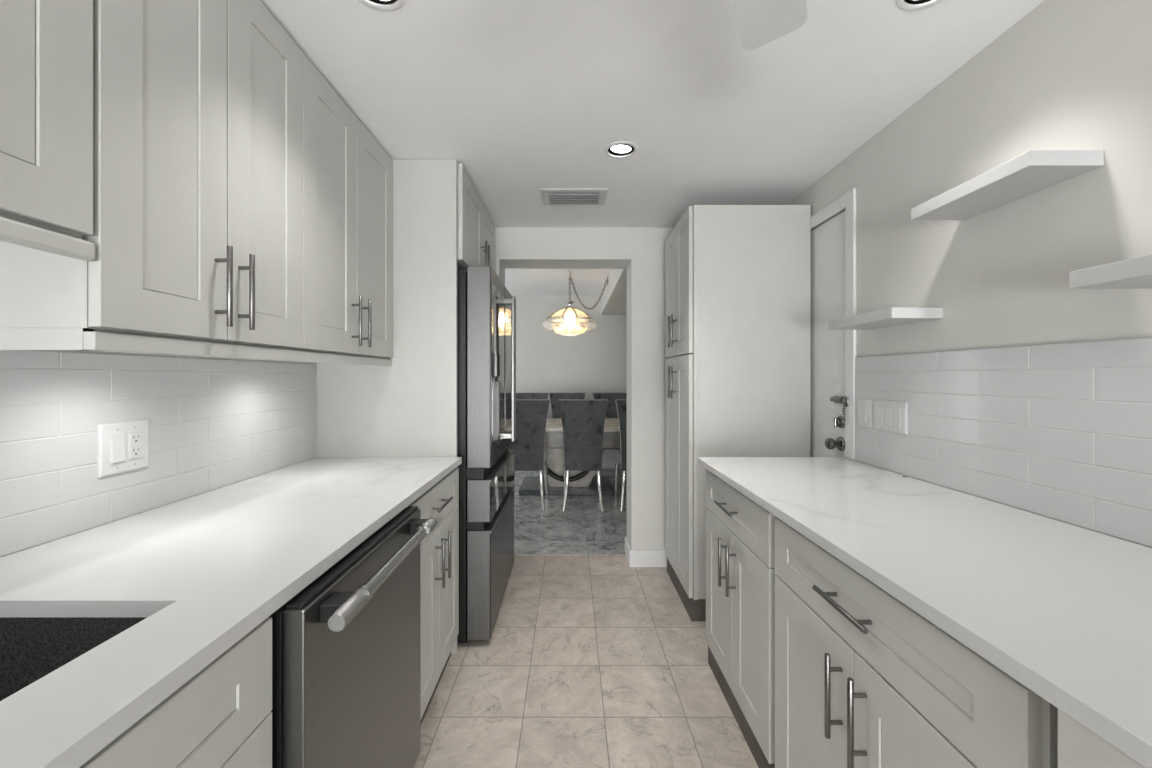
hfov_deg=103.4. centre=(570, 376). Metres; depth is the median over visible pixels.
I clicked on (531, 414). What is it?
dining chair
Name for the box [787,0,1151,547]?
wall
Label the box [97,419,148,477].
outlet plate
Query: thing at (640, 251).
wall
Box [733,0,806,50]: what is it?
ceiling fan
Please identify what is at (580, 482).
dining table
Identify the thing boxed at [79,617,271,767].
base cabinet
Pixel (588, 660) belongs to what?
floor
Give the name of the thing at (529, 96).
ceiling
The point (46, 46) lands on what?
upper cabinet
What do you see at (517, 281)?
ceiling
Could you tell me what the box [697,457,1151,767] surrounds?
countertop
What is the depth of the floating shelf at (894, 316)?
1.63 m
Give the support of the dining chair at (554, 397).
on the floor
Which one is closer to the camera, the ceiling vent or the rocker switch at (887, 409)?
the rocker switch at (887, 409)
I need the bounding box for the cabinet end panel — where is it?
[316,159,456,652]
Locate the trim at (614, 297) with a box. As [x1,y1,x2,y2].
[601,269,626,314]
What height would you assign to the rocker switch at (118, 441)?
0.068 m
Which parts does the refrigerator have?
door, drawer, drawer, panel, panel, panel, panel, handle, handle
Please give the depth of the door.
2.22 m
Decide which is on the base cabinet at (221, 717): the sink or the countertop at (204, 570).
the countertop at (204, 570)
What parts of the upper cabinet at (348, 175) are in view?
door, light rail, handle, handle, door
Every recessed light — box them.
[359,0,404,10]
[604,141,637,158]
[896,0,942,10]
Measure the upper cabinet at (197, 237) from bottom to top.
0.965 m
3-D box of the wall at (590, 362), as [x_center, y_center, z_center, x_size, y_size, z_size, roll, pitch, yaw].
[0.150,0.057,6.450,5.700,2.460,0.100,0,0,0]
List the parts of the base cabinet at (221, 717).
door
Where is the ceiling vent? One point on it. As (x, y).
(549, 196)
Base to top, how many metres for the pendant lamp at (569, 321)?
0.698 m
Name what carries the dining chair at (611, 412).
on the floor
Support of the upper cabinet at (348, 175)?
attached to the wall at (215, 423)
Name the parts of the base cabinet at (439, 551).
door, drawer, handle, handle, handle, door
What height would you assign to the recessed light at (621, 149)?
0.060 m
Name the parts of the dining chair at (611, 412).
backrest, seat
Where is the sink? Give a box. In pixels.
[0,617,146,700]
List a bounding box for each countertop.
[0,457,461,767]
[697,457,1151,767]
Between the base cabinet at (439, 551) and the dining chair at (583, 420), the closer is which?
the base cabinet at (439, 551)
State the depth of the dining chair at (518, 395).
6.10 m
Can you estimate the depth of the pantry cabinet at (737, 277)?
2.39 m
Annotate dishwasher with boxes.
[269,506,436,767]
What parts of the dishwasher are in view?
handle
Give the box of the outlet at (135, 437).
[130,432,141,458]
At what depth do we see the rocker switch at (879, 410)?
1.85 m
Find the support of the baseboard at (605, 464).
attached to the wall at (590, 362)
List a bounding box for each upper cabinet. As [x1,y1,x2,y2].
[0,0,94,259]
[0,0,302,360]
[290,53,392,366]
[457,161,495,272]
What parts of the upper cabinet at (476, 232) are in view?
door, handle, handle, door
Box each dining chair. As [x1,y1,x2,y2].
[508,399,549,511]
[516,393,548,471]
[549,393,584,417]
[558,399,608,511]
[593,393,626,453]
[615,399,626,511]
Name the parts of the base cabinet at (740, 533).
door, handle, handle, handle, drawer, door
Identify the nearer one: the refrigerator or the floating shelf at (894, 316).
the floating shelf at (894, 316)
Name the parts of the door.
knob, chain, knob, chain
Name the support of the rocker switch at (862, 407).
attached to the switch plate at (864, 405)
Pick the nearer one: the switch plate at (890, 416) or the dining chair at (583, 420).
the switch plate at (890, 416)
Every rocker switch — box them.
[112,435,125,462]
[860,405,865,420]
[876,407,882,423]
[885,407,890,424]
[893,408,899,426]
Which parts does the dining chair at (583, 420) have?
leg, leg, backrest, leg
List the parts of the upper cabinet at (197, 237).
light rail, door, handle, handle, door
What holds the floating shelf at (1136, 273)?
attached to the wall at (1031, 392)
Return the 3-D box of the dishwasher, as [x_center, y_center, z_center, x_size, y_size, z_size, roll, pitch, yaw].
[-0.765,0.849,1.132,0.710,0.876,0.640,0,0,0]
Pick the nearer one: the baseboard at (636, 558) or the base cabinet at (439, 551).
the base cabinet at (439, 551)
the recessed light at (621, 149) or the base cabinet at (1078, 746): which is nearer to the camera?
the base cabinet at (1078, 746)
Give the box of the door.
[810,188,855,459]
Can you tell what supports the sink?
in the countertop at (204, 570)
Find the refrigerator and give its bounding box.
[457,266,515,642]
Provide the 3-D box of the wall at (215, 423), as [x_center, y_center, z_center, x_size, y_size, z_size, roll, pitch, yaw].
[-1.231,0.127,-0.505,0.108,2.320,7.190,0,0,0]
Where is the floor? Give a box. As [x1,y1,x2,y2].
[414,468,758,767]
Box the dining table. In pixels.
[519,418,620,494]
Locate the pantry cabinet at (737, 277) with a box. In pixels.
[665,205,809,621]
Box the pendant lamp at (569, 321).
[542,274,607,335]
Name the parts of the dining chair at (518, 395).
backrest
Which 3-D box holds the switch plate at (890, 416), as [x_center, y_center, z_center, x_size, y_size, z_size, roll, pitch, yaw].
[1.262,0.157,1.802,0.012,0.123,0.184,0,0,0]
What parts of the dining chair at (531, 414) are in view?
backrest, leg, leg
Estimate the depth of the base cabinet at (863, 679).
0.91 m
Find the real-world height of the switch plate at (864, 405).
0.123 m
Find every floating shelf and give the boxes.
[829,307,942,329]
[911,150,1103,219]
[1070,255,1151,288]
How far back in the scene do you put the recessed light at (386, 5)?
1.24 m
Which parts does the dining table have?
plate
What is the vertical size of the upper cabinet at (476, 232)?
0.463 m
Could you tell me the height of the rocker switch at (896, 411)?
0.068 m
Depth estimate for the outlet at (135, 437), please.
1.22 m
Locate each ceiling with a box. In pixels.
[260,0,1043,227]
[505,269,609,294]
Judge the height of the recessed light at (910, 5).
0.061 m
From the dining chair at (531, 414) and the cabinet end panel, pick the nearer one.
the cabinet end panel
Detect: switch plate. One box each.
[858,398,871,428]
[874,400,907,434]
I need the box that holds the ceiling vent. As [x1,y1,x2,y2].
[541,189,607,204]
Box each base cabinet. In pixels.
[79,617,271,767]
[406,468,458,724]
[706,470,775,767]
[775,517,1057,767]
[1058,709,1144,767]
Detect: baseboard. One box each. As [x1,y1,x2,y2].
[602,461,620,467]
[625,536,666,566]
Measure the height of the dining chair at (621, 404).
1.077 m
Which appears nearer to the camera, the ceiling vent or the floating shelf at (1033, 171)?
the floating shelf at (1033, 171)
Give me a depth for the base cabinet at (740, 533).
1.63 m
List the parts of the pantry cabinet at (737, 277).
handle, door, door, handle, handle, handle, door, door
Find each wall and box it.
[0,350,316,556]
[495,228,672,549]
[514,295,626,460]
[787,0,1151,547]
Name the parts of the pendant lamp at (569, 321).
lamp shade, lamp shade, chain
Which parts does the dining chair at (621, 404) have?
leg, seat, backrest, leg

